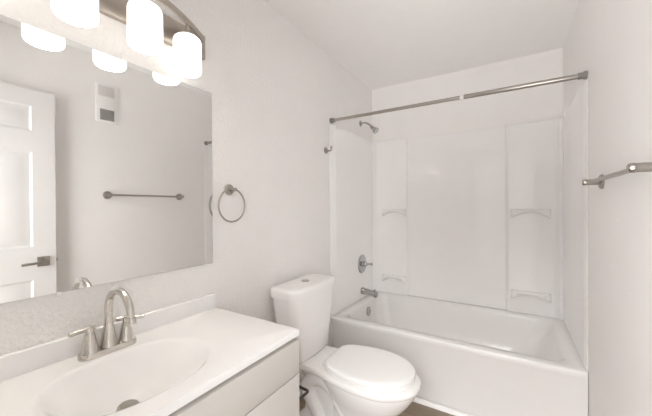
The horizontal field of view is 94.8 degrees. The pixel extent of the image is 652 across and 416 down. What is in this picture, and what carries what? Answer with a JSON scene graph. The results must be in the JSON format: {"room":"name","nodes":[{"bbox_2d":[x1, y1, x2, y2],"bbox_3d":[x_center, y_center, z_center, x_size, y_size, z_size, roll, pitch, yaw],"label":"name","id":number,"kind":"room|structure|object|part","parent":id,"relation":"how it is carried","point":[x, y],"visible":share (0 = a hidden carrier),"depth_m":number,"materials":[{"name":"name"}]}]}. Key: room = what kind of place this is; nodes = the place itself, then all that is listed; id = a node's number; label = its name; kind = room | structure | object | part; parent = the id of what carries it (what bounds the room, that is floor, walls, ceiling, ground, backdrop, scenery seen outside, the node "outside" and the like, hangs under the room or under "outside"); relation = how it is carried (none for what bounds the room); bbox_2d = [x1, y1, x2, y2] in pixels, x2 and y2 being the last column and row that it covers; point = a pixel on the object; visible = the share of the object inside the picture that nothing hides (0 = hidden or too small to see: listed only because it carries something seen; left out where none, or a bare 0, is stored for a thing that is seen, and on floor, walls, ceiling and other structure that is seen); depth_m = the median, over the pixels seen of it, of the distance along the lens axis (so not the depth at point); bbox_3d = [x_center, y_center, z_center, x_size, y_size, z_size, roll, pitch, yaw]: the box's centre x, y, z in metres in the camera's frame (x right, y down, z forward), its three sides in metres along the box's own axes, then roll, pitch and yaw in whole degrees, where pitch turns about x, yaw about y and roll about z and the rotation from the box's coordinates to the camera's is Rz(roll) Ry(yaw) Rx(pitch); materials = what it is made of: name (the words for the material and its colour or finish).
{"room":"bathroom","nodes":[
{"label":"bathroom","id":0,"kind":"room"},
{"bbox_2d":[0,0,371,384],"bbox_3d":[-0.322,0.041,1.840,0.100,2.435,3.064,0,0,32],"label":"wall","id":1,"kind":"structure","parent":0,"point":[275,92],"depth_m":1.60,"materials":[{"name":"paint"}]},
{"bbox_2d":[0,14,214,303],"bbox_3d":[-0.772,-0.135,1.006,0.008,0.813,0.944,0,0,32],"label":"wall mirror","id":2,"kind":"object","parent":1,"relation":"attached to","point":[106,160],"visible":1,"depth_m":1.00,"materials":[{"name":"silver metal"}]},
{"bbox_2d":[51,0,204,77],"bbox_3d":[-0.698,-0.655,0.959,0.185,0.226,0.828,0,0,32],"label":"vanity light","id":3,"kind":"object","parent":1,"relation":"attached to","point":[148,27],"visible":1,"depth_m":1.03,"materials":[{"name":"white glass"}]},
{"bbox_3d":[-0.715,-0.615,0.857,0.106,0.147,0.106,0,0,32],"label":"lamp shade","id":4,"kind":"part","parent":3,"relation":"part of","materials":[{"name":"white glass"}]},
{"bbox_3d":[-0.614,-0.616,1.020,0.106,0.147,0.106,0,0,32],"label":"lamp shade","id":5,"kind":"part","parent":3,"relation":"part of","materials":[{"name":"white glass"}]},
{"bbox_3d":[-0.768,-0.716,1.001,0.022,0.104,0.828,0,0,32],"label":"plate","id":6,"kind":"part","parent":3,"relation":"part of","materials":[{"name":"silver metal"}]},
{"bbox_2d":[183,23,191,33],"bbox_3d":[-0.560,-0.716,1.211,0.048,0.055,0.048,0,0,32],"label":"socket","id":7,"kind":"object","parent":3,"relation":"attached to","point":[187,25],"depth_m":1.21,"materials":[{"name":"silver metal"}]},
{"bbox_3d":[-0.559,-0.618,1.212,0.106,0.147,0.106,0,0,32],"label":"lamp shade","id":8,"kind":"part","parent":3,"relation":"part of","materials":[{"name":"white glass"}]},
{"bbox_2d":[217,184,244,222],"bbox_3d":[-0.465,-0.023,1.462,0.052,0.188,0.169,0,0,32],"label":"towel ring","id":9,"kind":"object","parent":1,"relation":"attached to","point":[229,189],"visible":1,"depth_m":1.46,"materials":[{"name":"silver metal"}]},
{"bbox_3d":[-0.476,-0.090,1.482,0.013,0.054,0.054,0,0,32],"label":"wall plate","id":10,"kind":"part","parent":9,"relation":"part of","materials":[{"name":"silver metal"}]},
{"bbox_2d":[324,146,331,153],"bbox_3d":[0.022,-0.436,2.249,0.058,0.053,0.048,0,0,32],"label":"robe hook","id":11,"kind":"object","parent":1,"relation":"attached to","point":[326,150],"visible":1,"depth_m":2.25,"materials":[{"name":"silver metal"}]},
{"bbox_2d":[330,314,334,346],"bbox_3d":[0.050,1.042,2.325,0.020,0.422,0.056,0,0,32],"label":"trim","id":12,"kind":"structure","parent":1,"relation":"attached to","point":[331,316],"depth_m":2.30,"materials":[{"name":"paint"}]},
{"bbox_2d":[359,121,378,133],"bbox_3d":[0.397,-0.744,2.744,0.178,0.141,0.062,0,0,32],"label":"showerhead","id":13,"kind":"object","parent":1,"relation":"attached to","point":[375,130],"visible":1,"depth_m":2.72,"materials":[{"name":"silver metal"}]},
{"bbox_2d":[329,70,587,123],"bbox_3d":[0.685,-0.678,1.930,1.522,0.042,0.042,0,0,32],"label":"shower rod","id":14,"kind":"object","parent":1,"relation":"attached to","point":[583,75],"visible":1,"depth_m":1.77,"materials":[{"name":"silver metal"}]},
{"bbox_2d":[299,398,453,415],"bbox_3d":[0.115,1.311,0.996,1.724,0.100,4.064,0,0,32],"label":"floor","id":15,"kind":"structure","parent":0,"point":[415,409],"depth_m":1.85,"materials":[{"name":"plastic"}]},
{"bbox_2d":[168,338,298,415],"bbox_3d":[-0.557,0.878,0.879,0.501,0.772,0.929,0,0,32],"label":"vanity cabinet","id":16,"kind":"object","parent":15,"relation":"on","point":[269,386],"visible":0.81,"depth_m":0.96,"materials":[{"name":"paint"}]},
{"bbox_2d":[0,293,298,415],"bbox_3d":[-0.560,0.500,0.877,0.498,0.200,0.937,0,0,32],"label":"countertop","id":17,"kind":"structure","parent":16,"relation":"on","point":[181,351],"depth_m":0.93,"materials":[{"name":"stone"}]},
{"bbox_2d":[68,287,143,361],"bbox_3d":[-0.673,0.358,0.972,0.196,0.216,0.168,0,0,-2],"label":"faucet","id":18,"kind":"object","parent":17,"relation":"on","point":[109,343],"visible":1,"depth_m":0.96,"materials":[{"name":"silver metal"}]},
{"bbox_3d":[-0.747,0.378,0.920,0.014,0.013,0.070,0,0,26],"label":"lever","id":19,"kind":"part","parent":18,"relation":"part of","materials":[{"name":"silver metal"}]},
{"bbox_3d":[-0.739,0.409,0.937,0.047,0.080,0.047,0,0,32],"label":"handle","id":20,"kind":"part","parent":18,"relation":"part of","materials":[{"name":"silver metal"}]},
{"bbox_3d":[-0.711,0.457,0.982,0.054,0.018,0.164,0,0,32],"label":"plate","id":21,"kind":"part","parent":18,"relation":"part of","materials":[{"name":"silver metal"}]},
{"bbox_3d":[-0.654,0.349,0.946,0.185,0.199,0.049,0,0,32],"label":"spout","id":22,"kind":"part","parent":18,"relation":"part of","materials":[{"name":"silver metal"}]},
{"bbox_3d":[-0.684,0.409,1.026,0.047,0.080,0.047,0,0,32],"label":"handle","id":23,"kind":"part","parent":18,"relation":"part of","materials":[{"name":"silver metal"}]},
{"bbox_3d":[-0.671,0.377,1.031,0.080,0.013,0.014,0,0,-20],"label":"lever","id":24,"kind":"part","parent":18,"relation":"part of","materials":[{"name":"silver metal"}]},
{"bbox_3d":[-0.231,0.895,0.952,0.022,0.528,0.463,0,0,32],"label":"cabinet door","id":25,"kind":"part","parent":16,"relation":"part of","materials":[{"name":"paint"}]},
{"bbox_2d":[299,385,308,401],"bbox_3d":[-0.146,0.769,1.242,0.154,0.048,0.121,0,0,32],"label":"toilet paper holder","id":26,"kind":"object","parent":16,"relation":"attached to","point":[301,397],"visible":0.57,"depth_m":1.24,"materials":[{"name":"brown metal"}]},
{"bbox_2d":[270,273,420,415],"bbox_3d":[0.124,0.847,1.668,0.783,0.821,0.462,0,0,32],"label":"toilet","id":27,"kind":"object","parent":15,"relation":"on","point":[346,380],"visible":0.92,"depth_m":1.63,"materials":[{"name":"ceramic"}]},
{"bbox_3d":[-0.120,0.469,1.815,0.215,0.054,0.462,0,0,32],"label":"tank lid","id":28,"kind":"part","parent":27,"relation":"part of","materials":[{"name":"ceramic"}]},
{"bbox_3d":[-0.120,0.686,1.817,0.194,0.383,0.436,0,0,32],"label":"tank","id":29,"kind":"part","parent":27,"relation":"part of","materials":[{"name":"ceramic"}]},
{"bbox_3d":[0.239,0.857,1.602,0.461,0.020,0.361,0,0,32],"label":"seat","id":30,"kind":"part","parent":27,"relation":"part of","materials":[{"name":"plastic"}]},
{"bbox_3d":[0.239,0.835,1.602,0.465,0.021,0.365,0,0,32],"label":"seat lid","id":31,"kind":"part","parent":27,"relation":"part of","materials":[{"name":"plastic"}]},
{"bbox_2d":[332,291,587,415],"bbox_3d":[0.906,1.037,2.264,1.499,0.420,0.865,0,0,32],"label":"bathtub","id":32,"kind":"object","parent":15,"relation":"on","point":[475,360],"visible":0.84,"depth_m":1.92,"materials":[{"name":"ceramic"}]},
{"bbox_3d":[0.383,0.924,2.686,0.020,0.080,0.080,0,0,32],"label":"overflow plate","id":33,"kind":"part","parent":32,"relation":"part of","materials":[{"name":"silver metal"}]},
{"bbox_2d":[413,397,472,415],"bbox_3d":[0.666,1.242,1.892,1.520,0.022,0.024,0,0,32],"label":"trim","id":34,"kind":"structure","parent":32,"relation":"attached to","point":[454,412],"depth_m":1.86,"materials":[{"name":"paint"}]},
{"bbox_2d":[264,0,578,89],"bbox_3d":[0.362,-1.228,1.407,1.724,0.100,3.064,0,0,32],"label":"ceiling","id":35,"kind":"structure","parent":0,"point":[382,43],"depth_m":2.00,"materials":[{"name":"paint"}]},
{"bbox_2d":[372,48,562,308],"bbox_3d":[1.146,0.028,2.676,1.524,2.435,0.100,0,0,32],"label":"wall","id":36,"kind":"structure","parent":0,"point":[544,102],"depth_m":2.54,"materials":[{"name":"paint"}]},
{"bbox_2d":[329,78,587,370],"bbox_3d":[0.899,0.083,2.275,1.523,1.485,0.841,0,0,32],"label":"tub surround","id":37,"kind":"object","parent":36,"relation":"attached to","point":[494,217],"visible":0.99,"depth_m":2.48,"materials":[{"name":"white plastic"}]},
{"bbox_3d":[0.245,0.085,2.642,0.024,1.485,0.780,0,0,32],"label":"panel","id":38,"kind":"part","parent":37,"relation":"part of","materials":[{"name":"white plastic"}]},
{"bbox_2d":[358,254,372,272],"bbox_3d":[0.375,0.512,2.726,0.107,0.172,0.172,0,0,32],"label":"shower valve","id":39,"kind":"object","parent":37,"relation":"attached to","point":[362,263],"visible":1,"depth_m":2.72,"materials":[{"name":"silver metal"}]},
{"bbox_3d":[0.381,0.512,2.722,0.093,0.048,0.048,0,0,32],"label":"handle","id":40,"kind":"part","parent":39,"relation":"part of","materials":[{"name":"silver metal"}]},
{"bbox_2d":[360,287,377,297],"bbox_3d":[0.397,0.764,2.715,0.154,0.074,0.066,0,0,32],"label":"tub spout","id":41,"kind":"object","parent":37,"relation":"attached to","point":[366,291],"visible":1,"depth_m":2.69,"materials":[{"name":"silver metal"}]},
{"bbox_2d":[382,209,405,215],"bbox_3d":[0.641,0.050,2.864,0.237,0.075,0.055,0,0,32],"label":"shelf","id":42,"kind":"object","parent":37,"relation":"attached to","point":[385,212],"depth_m":2.86,"materials":[{"name":"white plastic"}]},
{"bbox_2d":[382,274,406,283],"bbox_3d":[0.645,0.685,2.868,0.237,0.075,0.055,0,0,32],"label":"shelf","id":43,"kind":"object","parent":37,"relation":"attached to","point":[386,278],"depth_m":2.88,"materials":[{"name":"white plastic"}]},
{"bbox_3d":[1.104,0.080,2.608,1.516,1.485,0.059,0,0,32],"label":"panel","id":44,"kind":"part","parent":37,"relation":"part of","materials":[{"name":"white plastic"}]},
{"bbox_2d":[511,289,550,302],"bbox_3d":[1.569,0.683,2.299,0.257,0.075,0.055,0,0,32],"label":"shelf","id":45,"kind":"object","parent":37,"relation":"attached to","point":[517,295],"depth_m":2.31,"materials":[{"name":"white plastic"}]},
{"bbox_2d":[511,209,550,217],"bbox_3d":[1.565,0.048,2.296,0.257,0.075,0.055,0,0,32],"label":"shelf","id":46,"kind":"object","parent":37,"relation":"attached to","point":[515,213],"depth_m":2.30,"materials":[{"name":"white plastic"}]},
{"bbox_3d":[1.528,0.082,1.852,0.008,1.485,0.780,0,0,32],"label":"panel","id":47,"kind":"part","parent":37,"relation":"part of","materials":[{"name":"white plastic"}]},
{"bbox_2d":[563,0,651,415],"bbox_3d":[1.061,0.038,0.989,0.100,2.435,3.064,0,0,32],"label":"wall","id":48,"kind":"structure","parent":0,"point":[611,40],"depth_m":1.10,"materials":[{"name":"paint"}]},
{"bbox_2d":[582,162,651,188],"bbox_3d":[0.993,-0.109,1.041,0.068,0.062,0.662,0,0,32],"label":"towel bar","id":49,"kind":"object","parent":48,"relation":"attached to","point":[645,166],"visible":1,"depth_m":0.90,"materials":[{"name":"silver metal"}]},
{"bbox_3d":[1.147,-0.112,1.298,0.060,0.027,0.027,0,0,32],"label":"post","id":50,"kind":"part","parent":49,"relation":"part of","materials":[{"name":"silver metal"}]},
{"bbox_3d":[1.173,-0.112,1.282,0.014,0.062,0.062,0,0,32],"label":"wall plate","id":51,"kind":"part","parent":49,"relation":"part of","materials":[{"name":"silver metal"}]},
{"bbox_3d":[0.833,-0.107,0.787,0.060,0.027,0.027,0,0,32],"label":"post","id":52,"kind":"part","parent":49,"relation":"part of","materials":[{"name":"silver metal"}]}
]}

